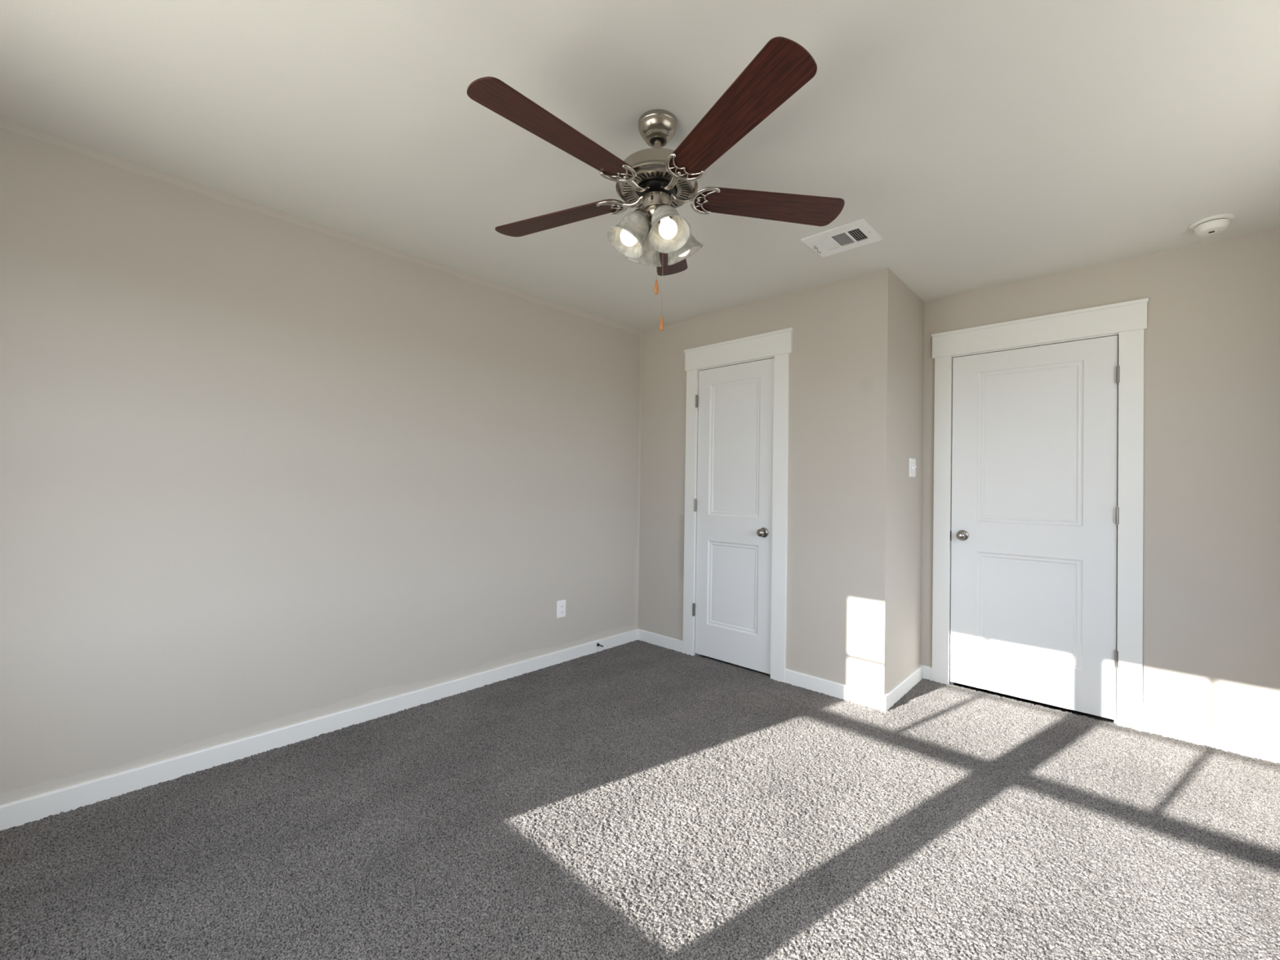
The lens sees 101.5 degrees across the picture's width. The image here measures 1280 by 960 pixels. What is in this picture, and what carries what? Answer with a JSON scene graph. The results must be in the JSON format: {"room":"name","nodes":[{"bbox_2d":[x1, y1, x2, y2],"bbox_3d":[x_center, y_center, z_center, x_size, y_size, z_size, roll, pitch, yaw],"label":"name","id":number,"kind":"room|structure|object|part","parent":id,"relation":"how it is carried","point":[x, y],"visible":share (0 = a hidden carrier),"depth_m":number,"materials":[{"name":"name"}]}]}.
{"room":"empty bedroom","nodes":[
{"label":"empty bedroom","id":0,"kind":"room"},
{"bbox_2d":[0,117,642,804],"bbox_3d":[-1.301,0.029,2.846,0.140,2.487,3.910,0,-1,43],"label":"wall","id":1,"kind":"structure","parent":0,"point":[263,468],"depth_m":2.32,"materials":[{"name":"paint"}]},
{"bbox_2d":[0,628,639,831],"bbox_3d":[-1.255,1.187,2.788,0.014,0.094,3.650,0,-1,43],"label":"baseboard","id":2,"kind":"structure","parent":1,"relation":"attached to","point":[19,812],"depth_m":2.31,"materials":[{"name":"white paint"}]},
{"bbox_2d":[556,600,565,618],"bbox_3d":[-0.534,0.880,3.563,0.008,0.117,0.074,0,-1,43],"label":"electrical outlet","id":3,"kind":"object","parent":1,"relation":"attached to","point":[561,605],"visible":1,"depth_m":3.56,"materials":[{"name":"white plastic"}]},
{"bbox_2d":[596,643,605,648],"bbox_3d":[-0.277,1.196,3.769,0.079,0.025,0.025,0,-1,43],"label":"door stop","id":4,"kind":"object","parent":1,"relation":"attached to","point":[597,644],"visible":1,"depth_m":3.77,"materials":[{"name":"brown metal"}]},
{"bbox_2d":[0,640,1279,959],"bbox_3d":[0.712,1.268,2.224,3.940,0.056,5.790,0,-1,43],"label":"floor","id":5,"kind":"structure","parent":0,"point":[637,799],"depth_m":1.79,"materials":[{"name":"carpet"}]},
{"bbox_2d":[0,0,1279,331],"bbox_3d":[0.763,-1.250,2.267,4.060,0.120,5.950,0,-1,43],"label":"ceiling","id":6,"kind":"structure","parent":0,"point":[985,144],"depth_m":1.74,"materials":[{"name":"white paint"}]},
{"bbox_2d":[466,36,844,331],"bbox_3d":[0.018,-0.856,1.728,1.282,0.703,1.238,0,-1,43],"label":"ceiling fan","id":7,"kind":"object","parent":6,"relation":"hanging from","point":[656,180],"visible":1,"depth_m":1.65,"materials":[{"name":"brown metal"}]},
{"bbox_3d":[-0.038,-0.817,1.724,0.140,0.143,0.136,1,-1,-22],"label":"lamp shade","id":8,"kind":"part","parent":7,"relation":"part of","materials":[{"name":"white glass"}]},
{"bbox_3d":[-0.031,-0.816,1.727,0.069,0.085,0.060,1,-1,-22],"label":"light bulb","id":9,"kind":"part","parent":7,"relation":"part of","materials":[{"name":"white glass"}]},
{"bbox_3d":[0.017,-0.814,1.853,0.136,0.143,0.140,1,-1,-22],"label":"lamp shade","id":10,"kind":"part","parent":7,"relation":"part of","materials":[{"name":"white glass"}]},
{"bbox_3d":[0.056,-0.974,1.763,0.243,0.007,0.243,0,-1,43],"label":"vented plate","id":11,"kind":"part","parent":7,"relation":"part of","materials":[{"name":"silver metal"}]},
{"bbox_3d":[0.057,-0.760,1.760,0.002,0.170,0.002,0,-1,43],"label":"bead chain","id":12,"kind":"part","parent":7,"relation":"part of","materials":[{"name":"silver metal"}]},
{"bbox_3d":[0.077,-0.731,1.760,0.002,0.359,0.002,0,-1,43],"label":"bead chain","id":13,"kind":"part","parent":7,"relation":"part of","materials":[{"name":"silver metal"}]},
{"bbox_3d":[0.090,-0.815,1.674,0.060,0.085,0.064,1,-1,17],"label":"light bulb","id":14,"kind":"part","parent":7,"relation":"part of","materials":[{"name":"white glass"}]},
{"bbox_3d":[0.091,-0.815,1.669,0.136,0.143,0.140,1,-1,-22],"label":"lamp shade","id":15,"kind":"part","parent":7,"relation":"part of","materials":[{"name":"white glass"}]},
{"bbox_3d":[0.141,-0.813,1.797,0.064,0.085,0.060,1,-1,17],"label":"light bulb","id":16,"kind":"part","parent":7,"relation":"part of","materials":[{"name":"white glass"}]},
{"bbox_3d":[0.146,-0.813,1.798,0.140,0.143,0.136,1,-1,-22],"label":"lamp shade","id":17,"kind":"part","parent":7,"relation":"part of","materials":[{"name":"white glass"}]},
{"bbox_2d":[800,218,882,257],"bbox_3d":[0.988,-1.220,2.564,0.299,0.124,0.253,0,-1,43],"label":"ceiling vent","id":18,"kind":"object","parent":6,"relation":"in","point":[821,242],"visible":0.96,"depth_m":2.56,"materials":[{"name":"white plastic"}]},
{"bbox_2d":[1188,213,1235,235],"bbox_3d":[2.570,-1.138,2.350,0.142,0.048,0.142,0,-1,43],"label":"smoke detector","id":19,"kind":"object","parent":6,"relation":"attached to","point":[1213,224],"visible":1,"depth_m":2.32,"materials":[{"name":"white plastic"}]},
{"bbox_2d":[638,267,895,694],"bbox_3d":[0.719,0.067,3.553,1.850,2.487,0.120,0,-1,43],"label":"wall","id":20,"kind":"structure","parent":0,"point":[840,548],"depth_m":3.13,"materials":[{"name":"paint"}]},
{"bbox_2d":[638,628,682,652],"bbox_3d":[0.153,1.221,3.960,0.448,0.094,0.014,0,-1,43],"label":"baseboard","id":21,"kind":"structure","parent":20,"relation":"attached to","point":[668,642],"depth_m":3.95,"materials":[{"name":"white paint"}]},
{"bbox_2d":[692,356,773,674],"bbox_3d":[0.649,0.232,3.575,0.650,2.080,0.178,0,-1,43],"label":"door","id":22,"kind":"structure","parent":20,"relation":"in","point":[731,608],"depth_m":3.55,"materials":[{"name":"white paint"}]},
{"bbox_2d":[682,327,793,682],"bbox_3d":[0.625,0.160,3.535,0.850,2.220,0.030,0,-1,43],"label":"trim","id":23,"kind":"structure","parent":20,"relation":"attached to","point":[778,344],"depth_m":3.33,"materials":[{"name":"white paint"}]},
{"bbox_3d":[0.365,0.236,3.785,0.092,2.066,0.018,0,-1,43],"label":"casing","id":24,"kind":"part","parent":23,"relation":"part of","materials":[{"name":"white paint"}]},
{"bbox_3d":[0.884,0.238,3.301,0.098,2.066,0.018,0,-1,43],"label":"casing","id":25,"kind":"part","parent":23,"relation":"part of","materials":[{"name":"white paint"}]},
{"bbox_2d":[784,668,886,711],"bbox_3d":[1.125,1.225,3.054,0.598,0.094,0.014,0,-1,43],"label":"baseboard","id":26,"kind":"structure","parent":20,"relation":"attached to","point":[863,697],"depth_m":3.03,"materials":[{"name":"white paint"}]},
{"bbox_2d":[891,275,924,688],"bbox_3d":[1.632,0.078,3.263,0.120,2.487,0.700,0,-1,43],"label":"wall","id":27,"kind":"structure","parent":0,"point":[908,306],"depth_m":3.15,"materials":[{"name":"beige paint"}]},
{"bbox_2d":[884,664,922,711],"bbox_3d":[1.581,1.233,3.117,0.014,0.094,0.700,0,-1,43],"label":"baseboard","id":28,"kind":"structure","parent":27,"relation":"attached to","point":[899,691],"depth_m":3.08,"materials":[{"name":"white paint"}]},
{"bbox_2d":[909,457,916,477],"bbox_3d":[1.684,-0.076,3.217,0.018,0.115,0.114,0,-1,43],"label":"light switch","id":29,"kind":"object","parent":27,"relation":"attached to","point":[913,466],"visible":1,"depth_m":3.21,"materials":[{"name":"white plastic"}]},
{"bbox_2d":[920,227,1279,744],"bbox_3d":[2.535,0.086,2.817,1.810,2.487,0.120,0,-1,43],"label":"wall","id":30,"kind":"structure","parent":0,"point":[1211,511],"depth_m":2.54,"materials":[{"name":"beige paint"}]},
{"bbox_2d":[922,665,932,680],"bbox_3d":[1.840,1.239,3.344,0.054,0.094,0.014,0,-1,43],"label":"baseboard","id":31,"kind":"structure","parent":30,"relation":"attached to","point":[926,670],"depth_m":3.34,"materials":[{"name":"white paint"}]},
{"bbox_2d":[949,333,1119,723],"bbox_3d":[2.252,0.250,3.037,0.811,2.080,0.178,0,-1,43],"label":"door","id":32,"kind":"structure","parent":30,"relation":"in","point":[1034,510],"depth_m":2.99,"materials":[{"name":"white paint"}]},
{"bbox_2d":[931,297,1148,731],"bbox_3d":[2.222,0.178,3.004,1.000,2.220,0.030,0,-1,43],"label":"trim","id":33,"kind":"structure","parent":30,"relation":"attached to","point":[1128,319],"depth_m":2.74,"materials":[{"name":"white paint"}]},
{"bbox_3d":[1.907,0.254,3.303,0.092,2.066,0.018,0,-1,43],"label":"casing","id":34,"kind":"part","parent":33,"relation":"part of","materials":[{"name":"white paint"}]},
{"bbox_3d":[2.543,0.257,2.711,0.096,2.066,0.018,0,-1,43],"label":"casing","id":35,"kind":"part","parent":33,"relation":"part of","materials":[{"name":"white paint"}]},
{"bbox_2d":[1142,713,1279,763],"bbox_3d":[2.849,1.244,2.404,0.778,0.094,0.014,0,-1,43],"label":"baseboard","id":36,"kind":"structure","parent":30,"relation":"attached to","point":[1236,744],"depth_m":2.50,"materials":[{"name":"white paint"}]}
]}

